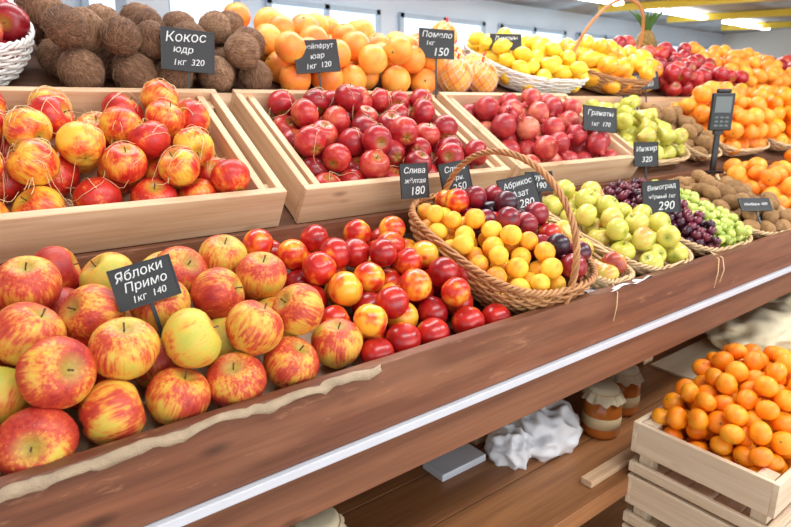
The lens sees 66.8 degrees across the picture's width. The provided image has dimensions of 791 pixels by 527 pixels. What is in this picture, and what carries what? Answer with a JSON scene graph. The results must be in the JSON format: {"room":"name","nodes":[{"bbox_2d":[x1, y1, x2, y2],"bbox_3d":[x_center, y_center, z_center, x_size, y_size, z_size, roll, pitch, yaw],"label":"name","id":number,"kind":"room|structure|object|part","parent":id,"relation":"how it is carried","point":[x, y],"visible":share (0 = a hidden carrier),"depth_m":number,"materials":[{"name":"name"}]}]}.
{"room":"food shop","nodes":[
{"label":"food shop","id":0,"kind":"room"},
{"bbox_2d":[114,0,168,18],"bbox_3d":[-1.753,-1.235,4.288,0.280,2.850,0.280,-11,19,-36],"label":"pillar","id":1,"kind":"structure","parent":0,"point":[161,6],"depth_m":4.08,"materials":[{"name":"white paint"}]},
{"bbox_2d":[61,0,723,46],"bbox_3d":[0.025,-2.402,8.613,19.000,2.850,0.100,-11,19,-36],"label":"wall","id":2,"kind":"structure","parent":0,"point":[493,13],"depth_m":9.48,"materials":[{"name":"grey paint"}]},
{"bbox_2d":[80,0,239,22],"bbox_3d":[-2.452,-2.187,6.570,1.670,1.560,0.060,-11,19,-36],"label":"window","id":3,"kind":"structure","parent":2,"relation":"in","point":[195,8],"depth_m":6.60,"materials":[{"name":"glass"}]},
{"bbox_2d":[265,0,380,32],"bbox_3d":[-0.871,-2.506,7.754,1.670,1.560,0.060,-11,19,-36],"label":"window","id":4,"kind":"structure","parent":2,"relation":"in","point":[341,17],"depth_m":7.57,"materials":[{"name":"glass"}]},
{"bbox_2d":[398,12,485,49],"bbox_3d":[0.709,-2.826,8.937,1.670,1.560,0.060,-11,19,-36],"label":"window","id":5,"kind":"structure","parent":2,"relation":"in","point":[411,26],"depth_m":8.62,"materials":[{"name":"white glass"}]},
{"bbox_2d":[498,24,566,42],"bbox_3d":[2.289,-3.145,10.121,1.670,1.560,0.060,-11,19,-36],"label":"window","id":6,"kind":"structure","parent":2,"relation":"in","point":[557,38],"depth_m":9.97,"materials":[{"name":"glass"}]},
{"bbox_2d":[576,32,615,40],"bbox_3d":[3.873,-3.463,11.300,1.670,1.560,0.050,-11,19,-36],"label":"window frame","id":7,"kind":"structure","parent":2,"relation":"in","point":[578,34],"depth_m":10.92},
{"bbox_2d":[657,41,679,46],"bbox_3d":[5.453,-3.783,12.484,1.670,1.560,0.050,-11,19,-36],"label":"window frame","id":8,"kind":"structure","parent":2,"relation":"in","point":[658,42],"depth_m":12.52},
{"bbox_2d":[580,484,659,526],"bbox_3d":[3.509,0.164,4.653,19.000,0.040,10.796,-11,19,-36],"label":"floor","id":9,"kind":"structure","parent":0,"point":[612,516],"depth_m":2.02,"materials":[{"name":"brown wood"}]},
{"bbox_2d":[0,43,790,526],"bbox_3d":[1.063,-0.087,2.512,7.120,1.560,1.334,-11,19,-36],"label":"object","id":10,"kind":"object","parent":9,"relation":"on","point":[360,450],"depth_m":1.04,"materials":[{"name":"brown wood"}]},
{"bbox_2d":[0,0,34,85],"bbox_3d":[-0.935,-0.469,1.207,0.354,0.230,0.392,-11,19,-36],"label":"wicker basket","id":11,"kind":"object","parent":10,"relation":"on","point":[24,47],"visible":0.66,"depth_m":1.19,"materials":[{"name":"white wicker"}]},
{"bbox_2d":[0,0,30,76],"bbox_3d":[-0.935,-0.504,1.197,0.336,0.285,0.391,-11,18,-35],"label":"apples","id":12,"kind":"object","parent":11,"relation":"in","point":[15,24],"visible":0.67,"depth_m":1.20,"materials":[{"name":"red food"}]},
{"bbox_2d":[0,86,286,263],"bbox_3d":[-0.574,-0.188,1.116,0.625,0.274,0.375,-11,19,-36],"label":"wooden crate","id":13,"kind":"object","parent":10,"relation":"on","point":[126,223],"visible":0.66,"depth_m":1.09,"materials":[{"name":"brown wood"}]},
{"bbox_2d":[0,77,225,206],"bbox_3d":[-0.566,-0.223,1.097,0.516,0.237,0.315,-11,19,-36],"label":"wood shavings","id":14,"kind":"object","parent":13,"relation":"in","point":[43,86],"visible":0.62,"depth_m":1.05},
{"bbox_2d":[0,79,249,212],"bbox_3d":[-0.563,-0.210,1.098,0.510,0.255,0.318,-11,19,-36],"label":"apples","id":15,"kind":"object","parent":13,"relation":"in","point":[190,177],"visible":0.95,"depth_m":1.06,"materials":[{"name":"red food"}]},
{"bbox_2d":[160,26,214,88],"bbox_3d":[-0.460,-0.419,1.348,0.121,0.213,0.038,-7,17,-24],"label":"price sign","id":16,"kind":"object","parent":13,"relation":"attached to","point":[187,50],"visible":1,"depth_m":1.34,"materials":[{"name":"black plastic"}]},
{"bbox_2d":[13,0,273,92],"bbox_3d":[-0.597,-0.537,1.473,0.534,0.247,0.421,-12,19,-37],"label":"coconuts","id":17,"kind":"object","parent":10,"relation":"on","point":[80,46],"visible":0.75,"depth_m":1.32,"materials":[{"name":"brown food"}]},
{"bbox_2d":[0,329,381,502],"bbox_3d":[-0.487,0.215,0.639,1.028,0.058,0.236,-11,19,-36],"label":"burlap cloth","id":18,"kind":"object","parent":10,"relation":"on","point":[38,483],"visible":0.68,"depth_m":0.71,"materials":[{"name":"beige fabric"}]},
{"bbox_2d":[0,234,362,475],"bbox_3d":[-0.517,0.115,0.710,0.982,0.204,0.357,-11,19,-36],"label":"apples","id":19,"kind":"object","parent":18,"relation":"on","point":[240,311],"visible":0.9,"depth_m":0.75,"materials":[{"name":"red food"}]},
{"bbox_2d":[106,254,181,335],"bbox_3d":[-0.320,0.055,0.778,0.086,0.127,0.031,-9,18,-31],"label":"price sign","id":20,"kind":"object","parent":19,"relation":"on","point":[149,281],"visible":1,"depth_m":0.77,"materials":[{"name":"black plastic"}]},
{"bbox_2d":[291,507,346,526],"bbox_3d":[-0.136,0.502,1.062,0.110,0.136,0.110,-11,19,-36],"label":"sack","id":21,"kind":"object","parent":10,"relation":"on","point":[330,517],"visible":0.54,"depth_m":1.03,"materials":[{"name":"beige fabric"}]},
{"bbox_2d":[223,2,444,92],"bbox_3d":[-0.170,-0.636,1.798,0.579,0.263,0.437,-11,19,-36],"label":"pile","id":22,"kind":"object","parent":10,"relation":"on","point":[365,54],"visible":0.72,"depth_m":1.69,"materials":[{"name":"orange plant"}]},
{"bbox_2d":[229,89,510,223],"bbox_3d":[-0.054,-0.293,1.505,0.605,0.274,0.375,-11,19,-36],"label":"wooden crate","id":23,"kind":"object","parent":10,"relation":"on","point":[307,200],"visible":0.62,"depth_m":1.32,"materials":[{"name":"brown wood"}]},
{"bbox_2d":[269,85,458,180],"bbox_3d":[-0.049,-0.323,1.490,0.494,0.231,0.297,-11,18,-35],"label":"wood shavings","id":24,"kind":"object","parent":23,"relation":"in","point":[341,85],"visible":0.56,"depth_m":1.42},
{"bbox_2d":[267,83,487,183],"bbox_3d":[-0.041,-0.312,1.484,0.498,0.257,0.325,-11,19,-36],"label":"apples","id":25,"kind":"object","parent":23,"relation":"in","point":[403,138],"visible":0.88,"depth_m":1.41,"materials":[{"name":"red food"}]},
{"bbox_2d":[295,39,340,89],"bbox_3d":[-0.198,-0.474,1.542,0.119,0.202,0.043,-5,16,-18],"label":"price sign","id":26,"kind":"object","parent":25,"relation":"on","point":[322,55],"visible":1,"depth_m":1.54,"materials":[{"name":"black plastic"}]},
{"bbox_2d":[242,216,510,363],"bbox_3d":[-0.037,0.028,1.076,0.386,0.187,0.348,-12,19,-37],"label":"plums","id":27,"kind":"object","parent":10,"relation":"on","point":[416,275],"visible":0.88,"depth_m":1.02,"materials":[{"name":"red food"}]},
{"bbox_2d":[410,17,498,92],"bbox_3d":[0.181,-0.713,2.050,0.297,0.274,0.371,-11,19,-36],"label":"pomelo","id":28,"kind":"object","parent":10,"relation":"on","point":[472,72],"visible":0.52,"depth_m":1.95,"materials":[{"name":"food"}]},
{"bbox_2d":[423,443,485,481],"bbox_3d":[0.140,0.467,1.418,0.140,0.018,0.070,-11,19,-36],"label":"box","id":29,"kind":"object","parent":10,"relation":"on","point":[444,467],"visible":0.8,"depth_m":1.40,"materials":[{"name":"grey cardboard"}]},
{"bbox_3d":[1.466,-0.044,2.002,7.100,0.014,0.012,-11,19,-36],"label":"price rail","id":30,"kind":"part","parent":10,"relation":"part of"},
{"bbox_2d":[290,333,707,526],"bbox_3d":[1.254,0.238,2.361,7.100,0.030,0.707,-11,19,-36],"label":"shelf","id":31,"kind":"object","parent":10,"relation":"attached to","point":[544,494],"depth_m":1.33,"materials":[{"name":"brown wood"}]},
{"bbox_2d":[408,148,598,315],"bbox_3d":[0.211,-0.080,1.226,0.314,0.307,0.395,-11,19,-36],"label":"wicker basket","id":32,"kind":"object","parent":10,"relation":"on","point":[571,291],"visible":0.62,"depth_m":1.10,"materials":[{"name":"brown wicker"}]},
{"bbox_2d":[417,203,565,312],"bbox_3d":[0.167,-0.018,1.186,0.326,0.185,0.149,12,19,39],"label":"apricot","id":33,"kind":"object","parent":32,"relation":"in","point":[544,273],"visible":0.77,"depth_m":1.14,"materials":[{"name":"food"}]},
{"bbox_2d":[399,163,429,212],"bbox_3d":[0.043,-0.127,1.283,0.066,0.172,0.031,-7,17,-25],"label":"price sign","id":34,"kind":"object","parent":33,"relation":"on","point":[414,181],"visible":1,"depth_m":1.27,"materials":[{"name":"black plastic"}]},
{"bbox_2d":[435,188,561,236],"bbox_3d":[0.219,-0.103,1.293,0.268,0.125,0.100,0,15,1],"label":"nectarines","id":35,"kind":"object","parent":32,"relation":"in","point":[456,199],"visible":0.36,"depth_m":1.25,"materials":[{"name":"red food"}]},
{"bbox_2d":[421,185,591,298],"bbox_3d":[0.249,-0.056,1.278,0.371,0.210,0.190,12,19,37],"label":"plums","id":36,"kind":"object","parent":32,"relation":"in","point":[535,214],"visible":0.44,"depth_m":1.21,"materials":[{"name":"food"}]},
{"bbox_2d":[437,159,472,189],"bbox_3d":[0.139,-0.146,1.353,0.085,0.174,0.037,-7,17,-25],"label":"price sign","id":37,"kind":"object","parent":36,"relation":"on","point":[463,180],"visible":0.48,"depth_m":1.35,"materials":[{"name":"black plastic"}]},
{"bbox_2d":[484,423,533,469],"bbox_3d":[0.276,0.427,1.437,0.111,0.087,0.118,-11,19,-36],"label":"plastic bag","id":38,"kind":"object","parent":10,"relation":"on","point":[509,445],"visible":0.94,"depth_m":1.41,"materials":[{"name":"white plastic"}]},
{"bbox_2d":[463,42,588,93],"bbox_3d":[0.498,-0.750,2.293,0.474,0.206,0.391,-10,18,-33],"label":"wicker basket","id":39,"kind":"object","parent":10,"relation":"on","point":[517,82],"visible":0.48,"depth_m":2.13,"materials":[{"name":"white wicker"}]},
{"bbox_2d":[467,27,588,92],"bbox_3d":[0.495,-0.775,2.290,0.457,0.239,0.402,-10,18,-33],"label":"pile","id":40,"kind":"object","parent":39,"relation":"in","point":[538,56],"visible":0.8,"depth_m":2.17,"materials":[{"name":"yellow food"}]},
{"bbox_2d":[490,34,521,89],"bbox_3d":[0.399,-0.729,2.167,0.117,0.193,0.042,-2,15,-8],"label":"price sign","id":41,"kind":"object","parent":40,"relation":"on","point":[515,39],"visible":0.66,"depth_m":2.16,"materials":[{"name":"black plastic"}]},
{"bbox_2d":[436,92,637,185],"bbox_3d":[0.454,-0.396,1.886,0.605,0.274,0.375,-11,19,-36],"label":"wooden crate","id":42,"kind":"object","parent":10,"relation":"on","point":[620,167],"visible":0.29,"depth_m":1.79,"materials":[{"name":"brown wood"}]},
{"bbox_2d":[419,27,454,98],"bbox_3d":[0.126,-0.580,1.802,0.114,0.244,0.052,-3,15,-12],"label":"price sign","id":43,"kind":"object","parent":42,"relation":"on","point":[436,44],"visible":1,"depth_m":1.80,"materials":[{"name":"black plastic"}]},
{"bbox_2d":[463,88,617,163],"bbox_3d":[0.468,-0.415,1.865,0.493,0.258,0.335,-12,19,-37],"label":"pomegranates","id":44,"kind":"object","parent":42,"relation":"in","point":[551,129],"visible":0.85,"depth_m":1.80,"materials":[{"name":"red food"}]},
{"bbox_2d":[583,105,616,156],"bbox_3d":[0.630,-0.396,1.838,0.123,0.175,0.056,-4,16,-13],"label":"price sign","id":45,"kind":"object","parent":44,"relation":"on","point":[595,118],"visible":1,"depth_m":1.84,"materials":[{"name":"black plastic"}]},
{"bbox_2d":[512,399,582,461],"bbox_3d":[0.367,0.399,1.496,0.205,0.110,0.169,-11,19,-36],"label":"plastic bag","id":46,"kind":"object","parent":10,"relation":"on","point":[555,430],"visible":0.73,"depth_m":1.44,"materials":[{"name":"white plastic"}]},
{"bbox_2d":[547,216,634,288],"bbox_3d":[0.376,-0.046,1.387,0.154,0.147,0.358,-11,19,-36],"label":"wicker tray","id":47,"kind":"object","parent":10,"relation":"on","point":[629,273],"visible":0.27,"depth_m":1.30,"materials":[{"name":"beige wicker"}]},
{"bbox_2d":[496,173,541,209],"bbox_3d":[0.288,-0.112,1.360,0.107,0.175,0.069,-6,16,-22],"label":"price sign","id":48,"kind":"object","parent":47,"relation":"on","point":[524,187],"visible":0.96,"depth_m":1.36,"materials":[{"name":"black plastic"}]},
{"bbox_2d":[555,220,626,279],"bbox_3d":[0.413,-0.024,1.338,0.146,0.112,0.211,-12,19,-38],"label":"pile","id":49,"kind":"object","parent":47,"relation":"in","point":[611,265],"visible":0.35,"depth_m":1.29,"materials":[{"name":"food"}]},
{"bbox_2d":[581,379,625,439],"bbox_3d":[0.533,0.371,1.544,0.110,0.136,0.110,-11,19,-36],"label":"honey jar","id":50,"kind":"object","parent":10,"relation":"on","point":[604,399],"visible":0.9,"depth_m":1.51,"materials":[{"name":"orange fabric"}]},
{"bbox_3d":[0.532,0.381,1.546,0.096,0.117,0.096,-11,19,-36],"label":"glass","id":51,"kind":"part","parent":50,"relation":"part of","materials":[{"name":"orange glass"}]},
{"bbox_3d":[0.533,0.326,1.532,0.110,0.041,0.110,-11,19,-36],"label":"cloth lid","id":52,"kind":"part","parent":50,"relation":"part of","materials":[{"name":"beige fabric"}]},
{"bbox_2d":[581,447,638,487],"bbox_3d":[0.512,0.472,1.404,0.220,0.016,0.028,-11,19,-36],"label":"plank","id":53,"kind":"object","parent":10,"relation":"on","point":[618,462],"visible":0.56,"depth_m":1.38,"materials":[{"name":"brown wood"}]},
{"bbox_2d":[573,0,652,95],"bbox_3d":[0.887,-0.914,2.558,0.474,0.386,0.390,-11,19,-36],"label":"wicker basket","id":54,"kind":"object","parent":10,"relation":"on","point":[642,83],"visible":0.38,"depth_m":2.41,"materials":[{"name":"brown wicker"}]},
{"bbox_2d":[558,35,662,93],"bbox_3d":[0.892,-0.852,2.572,0.461,0.249,0.398,-13,20,-40],"label":"lemons","id":55,"kind":"object","parent":54,"relation":"in","point":[604,56],"visible":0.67,"depth_m":2.46,"materials":[{"name":"yellow food"}]},
{"bbox_2d":[612,284,617,320],"bbox_3d":[0.446,0.079,1.221,0.008,0.071,0.032,1,15,4],"label":"string","id":56,"kind":"object","parent":10,"relation":"attached to","point":[612,284],"visible":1,"depth_m":1.21,"materials":[{"name":"fabric"}]},
{"bbox_2d":[542,194,693,275],"bbox_3d":[0.542,-0.079,1.511,0.264,0.150,0.368,-12,19,-37],"label":"wicker tray","id":57,"kind":"object","parent":10,"relation":"on","point":[637,266],"visible":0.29,"depth_m":1.38,"materials":[{"name":"beige wicker"}]},
{"bbox_2d":[524,171,553,202],"bbox_3d":[0.374,-0.161,1.536,0.078,0.144,0.053,-5,16,-17],"label":"price sign","id":58,"kind":"object","parent":57,"relation":"on","point":[542,185],"visible":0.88,"depth_m":1.54,"materials":[{"name":"black plastic"}]},
{"bbox_2d":[542,180,687,271],"bbox_3d":[0.543,-0.104,1.498,0.241,0.185,0.338,-12,19,-38],"label":"apples","id":59,"kind":"object","parent":57,"relation":"in","point":[606,220],"visible":0.88,"depth_m":1.43,"materials":[{"name":"food"}]},
{"bbox_2d":[584,275,652,291],"bbox_3d":[0.469,0.041,1.278,0.160,0.029,0.092,-11,19,-36],"label":"wrapping paper","id":60,"kind":"object","parent":10,"relation":"on","point":[591,288],"visible":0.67,"depth_m":1.25,"materials":[{"name":"white paper"}]},
{"bbox_2d":[606,365,644,416],"bbox_3d":[0.626,0.341,1.657,0.110,0.136,0.110,-11,19,-36],"label":"honey jar","id":61,"kind":"object","parent":10,"relation":"on","point":[629,380],"visible":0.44,"depth_m":1.61,"materials":[{"name":"orange glass"}]},
{"bbox_3d":[0.626,0.350,1.659,0.096,0.117,0.096,-11,19,-36],"label":"glass","id":62,"kind":"part","parent":61,"relation":"part of","materials":[{"name":"orange glass"}]},
{"bbox_3d":[0.626,0.295,1.645,0.110,0.041,0.110,-11,19,-36],"label":"cloth lid","id":63,"kind":"part","parent":61,"relation":"part of","materials":[{"name":"beige fabric"}]},
{"bbox_2d":[582,104,690,166],"bbox_3d":[0.869,-0.475,2.193,0.394,0.214,0.326,-11,19,-36],"label":"wicker tray","id":64,"kind":"object","parent":10,"relation":"on","point":[662,162],"visible":0.16,"depth_m":2.13,"materials":[{"name":"beige wicker"}]},
{"bbox_2d":[584,95,688,159],"bbox_3d":[0.876,-0.496,2.180,0.397,0.229,0.302,-11,18,-35],"label":"pile","id":65,"kind":"object","parent":64,"relation":"in","point":[645,125],"visible":0.71,"depth_m":2.11,"materials":[{"name":"food"}]},
{"bbox_2d":[633,142,658,180],"bbox_3d":[0.799,-0.298,1.915,0.086,0.174,0.038,-3,15,-12],"label":"price sign","id":66,"kind":"object","parent":10,"relation":"on","point":[645,153],"visible":1,"depth_m":1.91,"materials":[{"name":"black plastic"}]},
{"bbox_2d":[601,188,752,255],"bbox_3d":[0.783,-0.128,1.691,0.326,0.149,0.367,-11,18,-35],"label":"wicker tray","id":67,"kind":"object","parent":10,"relation":"on","point":[699,249],"visible":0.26,"depth_m":1.52,"materials":[{"name":"beige wicker"}]},
{"bbox_2d":[641,179,680,213],"bbox_3d":[0.689,-0.145,1.558,0.107,0.142,0.036,-2,15,-8],"label":"price sign","id":68,"kind":"object","parent":67,"relation":"on","point":[661,195],"visible":1,"depth_m":1.55,"materials":[{"name":"black plastic"}]},
{"bbox_2d":[603,178,721,256],"bbox_3d":[0.728,-0.134,1.650,0.188,0.165,0.364,-8,17,-29],"label":"grapes","id":69,"kind":"object","parent":67,"relation":"in","point":[630,193],"visible":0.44,"depth_m":1.57,"materials":[{"name":"purple food"}]},
{"bbox_2d":[643,178,752,249],"bbox_3d":[0.843,-0.147,1.714,0.206,0.167,0.378,-6,16,-22],"label":"grape bunch","id":70,"kind":"object","parent":67,"relation":"in","point":[731,231],"visible":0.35,"depth_m":1.61,"materials":[{"name":"green food"}]},
{"bbox_2d":[638,103,721,160],"bbox_3d":[1.114,-0.524,2.376,0.226,0.215,0.327,-12,19,-38],"label":"wicker tray","id":71,"kind":"object","parent":10,"relation":"on","point":[696,153],"visible":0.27,"depth_m":2.25,"materials":[{"name":"beige wicker"}]},
{"bbox_2d":[631,71,658,101],"bbox_3d":[1.039,-0.713,2.502,0.118,0.173,0.037,-1,15,-4],"label":"price sign","id":72,"kind":"object","parent":71,"relation":"on","point":[654,84],"visible":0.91,"depth_m":2.50,"materials":[{"name":"black plastic"}]},
{"bbox_2d":[639,102,713,159],"bbox_3d":[1.115,-0.529,2.375,0.213,0.212,0.312,-12,19,-38],"label":"kiwis","id":73,"kind":"object","parent":71,"relation":"in","point":[703,143],"visible":0.62,"depth_m":2.33,"materials":[{"name":"brown food"}]},
{"bbox_2d":[613,35,748,96],"bbox_3d":[1.395,-0.971,2.979,0.759,0.294,0.446,-11,19,-36],"label":"apples","id":74,"kind":"object","parent":10,"relation":"on","point":[684,70],"visible":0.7,"depth_m":2.85,"materials":[{"name":"red food"}]},
{"bbox_2d":[629,8,666,47],"bbox_3d":[1.277,-1.141,3.089,0.181,0.313,0.173,4,16,15],"label":"pineapple","id":75,"kind":"object","parent":74,"relation":"on","point":[649,38],"visible":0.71,"depth_m":3.04,"materials":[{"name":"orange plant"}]},
{"bbox_2d":[650,337,720,379],"bbox_3d":[1.339,0.269,2.171,1.100,0.008,0.260,-11,19,-36],"label":"tray","id":76,"kind":"object","parent":10,"relation":"on","point":[679,363],"visible":0.31,"depth_m":1.98,"materials":[{"name":"brown wood"}]},
{"bbox_2d":[704,302,790,350],"bbox_3d":[1.280,0.206,2.132,0.486,0.132,0.315,-11,19,-36],"label":"folded cloth","id":77,"kind":"object","parent":76,"relation":"on","point":[769,324],"visible":0.66,"depth_m":2.02,"materials":[{"name":"beige fabric"}]},
{"bbox_2d":[768,292,790,305],"bbox_3d":[1.583,0.126,2.354,0.325,0.171,0.280,-11,19,-36],"label":"folded cloth","id":78,"kind":"object","parent":76,"relation":"on","point":[786,298],"visible":0.03,"depth_m":2.27,"materials":[{"name":"beige fabric"}]},
{"bbox_2d":[711,252,724,287],"bbox_3d":[0.786,0.014,1.480,0.043,0.082,0.032,-11,19,-36],"label":"string","id":79,"kind":"object","parent":10,"relation":"attached to","point":[711,252],"visible":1,"depth_m":1.48,"materials":[{"name":"fabric"}]},
{"bbox_2d":[669,101,769,156],"bbox_3d":[1.385,-0.582,2.573,0.454,0.222,0.328,-11,19,-36],"label":"wicker tray","id":80,"kind":"object","parent":10,"relation":"on","point":[725,149],"visible":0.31,"depth_m":2.44,"materials":[{"name":"beige wicker"}]},
{"bbox_2d":[671,81,779,154],"bbox_3d":[1.396,-0.624,2.547,0.433,0.296,0.347,-12,19,-37],"label":"pile","id":81,"kind":"object","parent":80,"relation":"in","point":[753,124],"visible":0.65,"depth_m":2.44,"materials":[{"name":"orange plant"}]},
{"bbox_2d":[705,89,735,172],"bbox_3d":[1.155,-0.473,2.150,0.078,0.294,0.050,1,15,2],"label":"display stand","id":82,"kind":"object","parent":10,"relation":"on","point":[723,101],"visible":0.99,"depth_m":2.12,"materials":[{"name":"black plastic"}]},
{"bbox_2d":[673,176,790,238],"bbox_3d":[1.059,-0.182,1.900,0.354,0.144,0.367,-11,19,-36],"label":"wicker tray","id":83,"kind":"object","parent":10,"relation":"on","point":[757,233],"visible":0.11,"depth_m":1.71,"materials":[{"name":"beige wicker"}]},
{"bbox_2d":[668,170,790,232],"bbox_3d":[1.060,-0.198,1.891,0.348,0.168,0.348,-10,18,-33],"label":"kiwis","id":84,"kind":"object","parent":83,"relation":"in","point":[725,193],"visible":0.66,"depth_m":1.82,"materials":[{"name":"brown food"}]},
{"bbox_2d":[737,198,772,223],"bbox_3d":[1.038,-0.152,1.725,0.092,0.066,0.053,-1,15,-3],"label":"price sign","id":85,"kind":"object","parent":83,"relation":"in","point":[746,204],"visible":1,"depth_m":1.73,"materials":[{"name":"black plastic"}]},
{"bbox_2d":[689,42,790,88],"bbox_3d":[2.055,-1.114,3.479,0.875,0.307,0.446,-12,19,-37],"label":"pile","id":86,"kind":"object","parent":10,"relation":"on","point":[761,69],"visible":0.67,"depth_m":3.33,"materials":[{"name":"orange plant"}]},
{"bbox_2d":[715,171,785,209],"bbox_3d":[1.367,-0.244,2.131,0.414,0.145,0.366,-11,19,-36],"label":"wicker tray","id":87,"kind":"object","parent":10,"relation":"on","point":[718,177],"visible":0.18,"depth_m":2.15,"materials":[{"name":"beige wicker"}]},
{"bbox_2d":[723,157,790,208],"bbox_3d":[1.375,-0.273,2.116,0.391,0.189,0.356,-11,18,-34],"label":"pile","id":88,"kind":"object","parent":87,"relation":"in","point":[776,179],"visible":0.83,"depth_m":2.07,"materials":[{"name":"orange plant"}]},
{"bbox_2d":[767,139,790,150],"bbox_3d":[1.757,-0.657,2.852,0.454,0.222,0.328,-11,19,-36],"label":"wicker tray","id":89,"kind":"object","parent":10,"relation":"on","point":[774,143],"visible":0.14,"depth_m":2.67,"materials":[{"name":"beige wicker"}]},
{"bbox_2d":[736,83,790,149],"bbox_3d":[1.775,-0.694,2.820,0.439,0.294,0.345,-12,19,-38],"label":"oranges","id":90,"kind":"object","parent":89,"relation":"in","point":[778,99],"visible":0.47,"depth_m":2.71,"materials":[{"name":"orange plant"}]},
{"bbox_2d":[774,55,790,70],"bbox_3d":[3.004,-1.311,4.187,1.476,0.317,0.443,-11,19,-36],"label":"apples","id":91,"kind":"object","parent":10,"relation":"on","point":[786,60],"visible":0.18,"depth_m":3.80,"materials":[{"name":"red food"}]},
{"bbox_3d":[1.712,-0.310,2.396,0.414,0.042,0.384,-11,37,-36],"label":"wicker tray","id":92,"kind":"object","parent":10,"relation":"on","visible":0},
{"bbox_2d":[770,149,790,165],"bbox_3d":[1.720,-0.350,2.382,0.388,0.190,0.336,-11,19,-35],"label":"tangerines","id":93,"kind":"object","parent":92,"relation":"in","point":[787,155],"visible":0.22,"depth_m":2.44,"materials":[{"name":"orange plant"}]},
{"bbox_3d":[0.817,0.914,1.522,0.500,0.124,0.295,-11,19,-36],"label":"wooden crate","id":94,"kind":"object","parent":9,"relation":"on","visible":0},
{"bbox_3d":[0.817,0.786,1.487,0.500,0.124,0.295,-11,19,-36],"label":"wooden crate","id":95,"kind":"object","parent":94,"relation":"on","visible":0},
{"bbox_2d":[622,521,736,526],"bbox_3d":[0.817,0.657,1.453,0.500,0.124,0.295,-11,19,-36],"label":"wooden crate","id":96,"kind":"object","parent":95,"relation":"on","point":[624,524],"visible":0.08,"depth_m":1.40,"materials":[{"name":"brown wood"}]},
{"bbox_2d":[623,471,790,526],"bbox_3d":[0.817,0.529,1.418,0.500,0.124,0.295,-11,19,-36],"label":"wooden crate","id":97,"kind":"object","parent":96,"relation":"on","point":[652,505],"visible":0.3,"depth_m":1.32,"materials":[{"name":"brown wood"}]},
{"bbox_2d":[628,405,790,526],"bbox_3d":[0.817,0.400,1.383,0.500,0.124,0.295,-11,19,-36],"label":"wooden crate","id":98,"kind":"object","parent":97,"relation":"on","point":[699,476],"visible":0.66,"depth_m":1.22,"materials":[{"name":"brown wood"}]},
{"bbox_2d":[651,343,790,476],"bbox_3d":[0.816,0.310,1.360,0.471,0.247,0.271,-11,19,-36],"label":"tangerines","id":99,"kind":"object","parent":98,"relation":"in","point":[737,408],"visible":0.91,"depth_m":1.25,"materials":[{"name":"orange plant"}]},
{"bbox_2d":[487,0,790,33],"bbox_3d":[3.426,-2.683,3.995,19.000,0.100,11.000,-11,19,-36],"label":"ceiling","id":100,"kind":"structure","parent":0,"point":[574,6],"depth_m":10.23,"materials":[{"name":"paint"}]},
{"bbox_2d":[645,8,707,19],"bbox_3d":[4.706,-4.168,9.997,1.800,0.050,0.120,-11,19,-36],"label":"ceiling lamp","id":101,"kind":"object","parent":100,"relation":"attached to","point":[667,11],"visible":0.79,"depth_m":9.98,"materials":[{"name":"white plastic"}]},
{"bbox_2d":[598,0,778,12],"bbox_3d":[6.098,-3.678,8.102,6.500,0.100,0.120,9,17,29],"label":"ceiling beam","id":102,"kind":"structure","parent":100,"relation":"attached to","point":[663,4],"depth_m":9.13,"materials":[{"name":"metal"}]},
{"bbox_2d":[667,8,790,22],"bbox_3d":[7.758,-4.013,9.345,6.500,0.100,0.120,9,17,29],"label":"ceiling beam","id":103,"kind":"structure","parent":100,"relation":"attached to","point":[777,12],"depth_m":10.34,"materials":[{"name":"metal"}]},
{"bbox_2d":[721,21,790,30],"bbox_3d":[9.417,-4.348,10.587,6.500,0.100,0.120,9,17,29],"label":"ceiling beam","id":104,"kind":"structure","parent":100,"relation":"attached to","point":[787,24],"depth_m":11.77,"materials":[{"name":"metal"}]},
{"bbox_2d":[722,20,769,29],"bbox_3d":[6.761,-4.583,11.536,1.800,0.050,0.120,-11,19,-36],"label":"ceiling lamp","id":105,"kind":"object","parent":104,"relation":"attached to","point":[731,22],"visible":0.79,"depth_m":11.34,"materials":[{"name":"white plastic"}]},
{"bbox_3d":[4.439,-3.342,6.859,2.546,0.100,6.072,-11,19,-36],"label":"ceiling beam","id":106,"kind":"structure","parent":100,"relation":"attached to","visible":0},
{"bbox_2d":[584,0,623,5],"bbox_3d":[2.652,-3.753,8.459,1.800,0.050,0.120,-11,19,-36],"label":"ceiling lamp","id":107,"kind":"object","parent":106,"relation":"attached to","point":[597,1],"visible":0.8,"depth_m":8.75,"materials":[{"name":"white plastic"}]},
{"bbox_2d":[722,29,790,58],"bbox_3d":[10.973,-2.784,10.030,0.100,2.850,11.000,-11,19,-36],"label":"wall","id":108,"kind":"structure","parent":0,"point":[775,43],"depth_m":13.20,"materials":[{"name":"grey paint"}]}
]}

